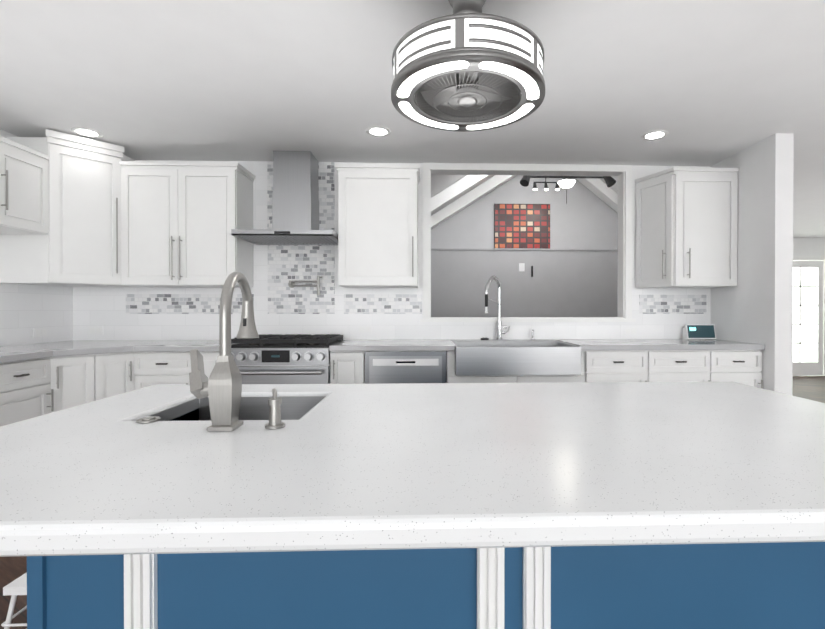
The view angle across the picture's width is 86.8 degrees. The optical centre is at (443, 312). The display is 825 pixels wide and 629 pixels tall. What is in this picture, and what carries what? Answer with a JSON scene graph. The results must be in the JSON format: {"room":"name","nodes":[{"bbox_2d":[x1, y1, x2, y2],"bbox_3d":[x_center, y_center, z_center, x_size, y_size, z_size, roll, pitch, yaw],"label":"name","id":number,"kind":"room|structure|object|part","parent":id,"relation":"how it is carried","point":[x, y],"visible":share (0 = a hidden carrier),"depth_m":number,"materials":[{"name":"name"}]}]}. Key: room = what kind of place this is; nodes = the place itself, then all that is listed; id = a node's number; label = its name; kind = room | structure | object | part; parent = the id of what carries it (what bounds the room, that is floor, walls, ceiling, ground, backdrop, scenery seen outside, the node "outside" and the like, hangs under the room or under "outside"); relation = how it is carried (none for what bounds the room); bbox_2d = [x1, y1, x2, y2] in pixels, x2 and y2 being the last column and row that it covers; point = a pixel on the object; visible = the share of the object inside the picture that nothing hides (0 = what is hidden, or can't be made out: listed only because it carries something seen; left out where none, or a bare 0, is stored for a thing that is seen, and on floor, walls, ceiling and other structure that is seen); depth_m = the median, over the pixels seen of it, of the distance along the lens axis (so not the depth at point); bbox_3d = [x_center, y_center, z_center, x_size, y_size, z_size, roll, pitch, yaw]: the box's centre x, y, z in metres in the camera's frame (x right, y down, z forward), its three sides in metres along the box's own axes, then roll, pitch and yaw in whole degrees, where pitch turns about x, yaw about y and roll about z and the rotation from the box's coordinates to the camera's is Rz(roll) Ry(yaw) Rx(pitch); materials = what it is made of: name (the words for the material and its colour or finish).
{"room":"kitchen","nodes":[
{"label":"kitchen","id":0,"kind":"room"},
{"bbox_2d":[0,129,72,345],"bbox_3d":[-3.088,-0.054,-0.419,0.126,2.460,8.520,0,0,-2],"label":"wall","id":1,"kind":"structure","parent":0,"point":[26,310],"depth_m":3.35,"materials":[{"name":"paint"}]},
{"bbox_2d":[0,135,49,234],"bbox_3d":[-2.932,-0.849,2.496,0.390,0.595,1.185,0,0,-2],"label":"upper cabinet","id":2,"kind":"object","parent":1,"relation":"attached to","point":[24,189],"visible":1,"depth_m":2.90,"materials":[{"name":"white wood"}]},
{"bbox_2d":[73,160,710,339],"bbox_3d":[-0.097,-0.079,3.879,6.390,2.460,0.128,0,0,-2],"label":"wall","id":3,"kind":"structure","parent":0,"point":[281,306],"depth_m":3.78,"materials":[{"name":"paint"}]},
{"bbox_2d":[0,129,136,286],"bbox_3d":[-2.818,-0.752,3.390,0.675,1.078,0.662,0,0,-2],"label":"upper cabinet","id":4,"kind":"object","parent":3,"relation":"attached to","point":[79,245],"visible":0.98,"depth_m":3.19,"materials":[{"name":"white wood"}]},
{"bbox_2d":[119,161,254,287],"bbox_3d":[-2.068,-0.696,3.554,0.906,0.963,0.384,0,0,-2],"label":"upper cabinet","id":5,"kind":"object","parent":3,"relation":"attached to","point":[180,221],"visible":0.96,"depth_m":3.41,"materials":[{"name":"white wood"}]},
{"bbox_2d":[231,151,337,244],"bbox_3d":[-1.222,-0.943,3.526,0.756,0.723,0.493,0,0,-2],"label":"range hood","id":6,"kind":"object","parent":3,"relation":"attached to","point":[295,207],"visible":0.98,"depth_m":3.51,"materials":[{"name":"metal"}]},
{"bbox_2d":[288,276,321,294],"bbox_3d":[-1.186,-0.231,3.741,0.305,0.165,0.072,0,0,-2],"label":"pot filler","id":7,"kind":"object","parent":3,"relation":"attached to","point":[291,284],"visible":1,"depth_m":3.71,"materials":[{"name":"silver metal"}]},
{"bbox_2d":[335,163,419,287],"bbox_3d":[-0.526,-0.696,3.605,0.668,0.963,0.384,0,0,-2],"label":"upper cabinet","id":8,"kind":"object","parent":3,"relation":"attached to","point":[377,225],"visible":1,"depth_m":3.46,"materials":[{"name":"white wood"}]},
{"bbox_2d":[420,163,635,321],"bbox_3d":[0.748,-0.611,3.883,1.896,1.391,0.170,0,0,-2],"label":"trim","id":9,"kind":"structure","parent":3,"relation":"attached to","point":[624,299],"depth_m":3.84,"materials":[{"name":"white wood"}]},
{"bbox_2d":[635,167,738,287],"bbox_3d":[2.054,-0.696,3.691,0.695,0.963,0.384,0,0,-2],"label":"upper cabinet","id":10,"kind":"object","parent":3,"relation":"attached to","point":[686,227],"visible":0.98,"depth_m":3.55,"materials":[{"name":"white wood"}]},
{"bbox_2d":[0,376,824,628],"bbox_3d":[1.517,1.183,2.733,16.000,0.050,14.500,0,0,-2],"label":"floor","id":11,"kind":"structure","parent":0,"point":[12,568],"depth_m":1.99,"materials":[{"name":"brown wood"}]},
{"bbox_2d":[1,572,26,628],"bbox_3d":[-1.274,1.020,1.519,0.294,0.291,0.314,0,0,-2],"label":"step stool","id":12,"kind":"object","parent":11,"relation":"on","point":[16,587],"visible":0.1,"depth_m":1.39,"materials":[{"name":"white plastic"}]},
{"bbox_2d":[0,357,53,426],"bbox_3d":[-2.795,0.722,2.562,0.654,0.874,0.450,0,0,-2],"label":"base cabinet","id":13,"kind":"object","parent":11,"relation":"on","point":[26,391],"visible":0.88,"depth_m":2.62,"materials":[{"name":"white wood"}]},
{"bbox_2d":[48,352,134,412],"bbox_3d":[-2.681,0.718,3.256,0.928,0.874,0.955,0,0,-2],"label":"base cabinet","id":14,"kind":"object","parent":11,"relation":"on","point":[76,380],"visible":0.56,"depth_m":2.94,"materials":[{"name":"white wood"}]},
{"bbox_2d":[0,340,155,362],"bbox_3d":[-2.656,0.264,2.535,0.930,0.040,2.392,0,0,-2],"label":"countertop","id":15,"kind":"structure","parent":14,"relation":"on","point":[12,353],"depth_m":3.00,"materials":[{"name":"grey stone"}]},
{"bbox_2d":[136,340,233,351],"bbox_3d":[-2.047,0.259,3.432,0.888,0.040,0.640,0,0,-2],"label":"countertop","id":16,"kind":"structure","parent":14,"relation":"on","point":[160,345],"depth_m":3.13,"materials":[{"name":"grey stone"}]},
{"bbox_2d":[134,352,190,389],"bbox_3d":[-2.026,0.717,3.428,0.435,0.874,0.654,0,0,-2],"label":"base cabinet","id":17,"kind":"object","parent":11,"relation":"on","point":[161,368],"visible":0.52,"depth_m":3.14,"materials":[{"name":"white wood"}]},
{"bbox_2d":[199,351,218,378],"bbox_3d":[-1.706,0.717,3.439,0.206,0.874,0.654,0,0,-2],"label":"base cabinet","id":18,"kind":"object","parent":11,"relation":"on","point":[209,359],"visible":0.17,"depth_m":3.15,"materials":[{"name":"white wood"}]},
{"bbox_2d":[231,334,343,383],"bbox_3d":[-1.219,0.671,3.430,0.758,0.966,0.689,0,0,-2],"label":"range","id":19,"kind":"object","parent":11,"relation":"on","point":[283,359],"visible":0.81,"depth_m":3.15,"materials":[{"name":"metal"}]},
{"bbox_2d":[330,351,364,383],"bbox_3d":[-0.713,0.717,3.472,0.248,0.874,0.654,0,0,-2],"label":"base cabinet","id":20,"kind":"object","parent":11,"relation":"on","point":[347,367],"visible":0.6,"depth_m":3.19,"materials":[{"name":"white wood"}]},
{"bbox_2d":[365,351,445,383],"bbox_3d":[-0.285,0.717,3.500,0.602,0.872,0.612,0,0,-2],"label":"dishwasher","id":21,"kind":"object","parent":11,"relation":"on","point":[385,367],"visible":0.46,"depth_m":3.19,"materials":[{"name":"metal"}]},
{"bbox_2d":[27,396,824,628],"bbox_3d":[0.119,0.715,1.139,1.764,0.903,0.688,0,0,-2],"label":"kitchen island","id":22,"kind":"object","parent":11,"relation":"on","point":[780,585],"visible":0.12,"depth_m":0.81,"materials":[{"name":"wood"}]},
{"bbox_2d":[0,382,824,556],"bbox_3d":[0.040,0.269,1.043,2.067,0.050,1.009,0,0,-2],"label":"island countertop","id":23,"kind":"structure","parent":22,"relation":"on","point":[390,466],"depth_m":0.70,"materials":[{"name":"white stone"}]},
{"bbox_3d":[-0.684,0.248,1.012,0.048,0.007,0.048,0,0,-2],"label":"air switch button","id":24,"kind":"part","parent":23,"relation":"part of","materials":[{"name":"silver metal"}]},
{"bbox_2d":[189,272,258,430],"bbox_3d":[-0.512,0.077,1.042,0.122,0.349,0.242,0,0,-2],"label":"island faucet","id":25,"kind":"object","parent":23,"relation":"on","point":[221,387],"visible":1,"depth_m":0.94,"materials":[{"name":"silver metal"}]},
{"bbox_2d":[150,396,325,420],"bbox_3d":[-0.553,0.365,1.194,0.424,0.203,0.354,0,0,-2],"label":"sink basin","id":26,"kind":"object","parent":23,"relation":"in","point":[292,407],"depth_m":1.36,"materials":[{"name":"metal"}]},
{"bbox_2d":[265,388,284,428],"bbox_3d":[-0.371,0.212,0.964,0.042,0.080,0.053,0,0,-2],"label":"soap dispenser","id":27,"kind":"object","parent":23,"relation":"on","point":[274,403],"visible":1,"depth_m":0.95,"materials":[{"name":"silver metal"}]},
{"bbox_2d":[446,341,584,382],"bbox_3d":[0.538,0.700,3.497,1.034,0.906,0.687,0,0,-2],"label":"farmhouse sink","id":28,"kind":"object","parent":11,"relation":"on","point":[451,377],"depth_m":3.16,"materials":[{"name":"silver metal"}]},
{"bbox_3d":[0.541,0.351,3.437,0.914,0.206,0.571,0,0,-2],"label":"sink apron","id":29,"kind":"part","parent":28,"relation":"part of","materials":[{"name":"silver metal"}]},
{"bbox_2d":[585,350,647,381],"bbox_3d":[1.291,0.716,3.539,0.471,0.874,0.654,0,0,-2],"label":"base cabinet","id":30,"kind":"object","parent":11,"relation":"on","point":[616,365],"visible":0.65,"depth_m":3.25,"materials":[{"name":"white wood"}]},
{"bbox_2d":[647,350,709,381],"bbox_3d":[1.766,0.716,3.554,0.478,0.874,0.654,0,0,-2],"label":"base cabinet","id":31,"kind":"object","parent":11,"relation":"on","point":[678,365],"visible":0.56,"depth_m":3.27,"materials":[{"name":"white wood"}]},
{"bbox_2d":[329,339,764,350],"bbox_3d":[0.784,0.258,3.528,3.245,0.040,0.637,0,0,-2],"label":"countertop","id":32,"kind":"structure","parent":31,"relation":"on","point":[425,344],"depth_m":3.26,"materials":[{"name":"grey stone"}]},
{"bbox_2d":[484,275,509,339],"bbox_3d":[0.459,-0.039,3.696,0.244,0.551,0.217,0,0,-2],"label":"faucet","id":33,"kind":"object","parent":32,"relation":"on","point":[500,327],"visible":1,"depth_m":3.76,"materials":[{"name":"silver metal"}]},
{"bbox_2d":[530,329,534,339],"bbox_3d":[0.781,0.190,3.778,0.039,0.091,0.070,0,0,-2],"label":"soap dispenser","id":34,"kind":"object","parent":32,"relation":"on","point":[532,334],"visible":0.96,"depth_m":3.78,"materials":[{"name":"silver metal"}]},
{"bbox_2d":[683,324,716,338],"bbox_3d":[2.256,0.168,3.827,0.260,0.134,0.072,0,0,-2],"label":"smart display","id":35,"kind":"object","parent":32,"relation":"on","point":[699,331],"visible":0.96,"depth_m":3.80,"materials":[{"name":"white plastic"}]},
{"bbox_2d":[709,350,762,388],"bbox_3d":[2.205,0.716,3.569,0.402,0.874,0.654,0,0,-2],"label":"base cabinet","id":36,"kind":"object","parent":11,"relation":"on","point":[742,366],"visible":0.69,"depth_m":3.28,"materials":[{"name":"white wood"}]},
{"bbox_2d":[0,0,824,237],"bbox_3d":[3.169,-1.346,1.633,12.770,0.100,12.220,0,0,-2],"label":"ceiling","id":37,"kind":"structure","parent":0,"point":[707,82],"depth_m":2.45,"materials":[{"name":"paint"}]},
{"bbox_2d":[71,127,102,137],"bbox_3d":[-2.580,-1.302,3.153,0.184,0.004,0.184,0,0,-2],"label":"recessed light","id":38,"kind":"object","parent":37,"relation":"in","point":[90,133],"visible":1,"depth_m":3.15,"materials":[{"name":"white"}]},
{"bbox_2d":[366,126,390,136],"bbox_3d":[-0.465,-1.302,3.133,0.184,0.004,0.184,0,0,-2],"label":"recessed light","id":39,"kind":"object","parent":37,"relation":"in","point":[378,131],"visible":1,"depth_m":3.13,"materials":[{"name":"white"}]},
{"bbox_2d":[391,0,544,131],"bbox_3d":[0.096,-1.062,1.723,0.602,0.467,0.602,0,0,-2],"label":"ceiling fan","id":40,"kind":"object","parent":37,"relation":"hanging from","point":[467,66],"visible":1,"depth_m":1.57,"materials":[{"name":"silver metal"}]},
{"bbox_2d":[641,130,668,140],"bbox_3d":[1.557,-1.302,3.201,0.184,0.004,0.184,0,0,-2],"label":"recessed light","id":41,"kind":"object","parent":37,"relation":"in","point":[655,135],"visible":1,"depth_m":3.20,"materials":[{"name":"white"}]},
{"bbox_2d":[431,175,617,316],"bbox_3d":[0.732,-1.013,6.462,4.320,4.300,0.210,0,0,-2],"label":"wall","id":42,"kind":"structure","parent":0,"point":[575,269],"depth_m":6.36,"materials":[{"name":"grey paint"}]},
{"bbox_2d":[519,263,524,270],"bbox_3d":[1.155,-0.663,6.388,0.080,0.120,0.009,0,0,-2],"label":"outlet","id":43,"kind":"object","parent":42,"relation":"attached to","point":[521,266],"depth_m":6.38,"materials":[{"name":"white plastic"}]},
{"bbox_2d":[494,204,549,248],"bbox_3d":[1.171,-1.272,6.435,0.825,0.663,0.040,0,0,-2],"label":"picture","id":44,"kind":"object","parent":42,"relation":"attached to","point":[521,225],"visible":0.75,"depth_m":6.42,"materials":[{"name":"red metal"}]},
{"bbox_2d":[431,174,617,215],"bbox_3d":[0.772,-1.526,5.264,4.320,1.901,2.600,0,0,-2],"label":"ceiling","id":45,"kind":"structure","parent":0,"point":[439,183],"depth_m":5.02,"materials":[{"name":"paint"}]},
{"bbox_2d":[431,175,617,228],"bbox_3d":[0.783,-1.480,5.220,4.000,1.932,2.350,0,0,-2],"label":"beam","id":46,"kind":"structure","parent":45,"relation":"attached to","point":[601,190],"depth_m":6.18,"materials":[{"name":"white wood"}]},
{"bbox_2d":[520,175,615,203],"bbox_3d":[1.583,-1.863,5.526,1.229,0.940,0.306,0,0,-2],"label":"track light","id":47,"kind":"object","parent":45,"relation":"attached to","point":[566,182],"visible":0.85,"depth_m":5.51,"materials":[{"name":"black metal"}]},
{"bbox_2d":[711,133,793,394],"bbox_3d":[2.478,-0.077,3.543,0.135,2.460,0.730,0,0,-2],"label":"wall","id":48,"kind":"structure","parent":0,"point":[755,305],"depth_m":3.27,"materials":[{"name":"paint"}]},
{"bbox_2d":[793,238,824,375],"bbox_3d":[6.031,-0.101,7.789,6.360,2.460,0.120,0,0,-2],"label":"wall","id":49,"kind":"structure","parent":0,"point":[808,246],"depth_m":7.73,"materials":[{"name":"paint"}]},
{"bbox_2d":[793,255,824,375],"bbox_3d":[6.753,0.059,7.736,1.880,2.140,0.034,0,0,-2],"label":"window","id":50,"kind":"structure","parent":49,"relation":"in","point":[808,315],"depth_m":7.72,"materials":[{"name":"white glass"}]}
]}

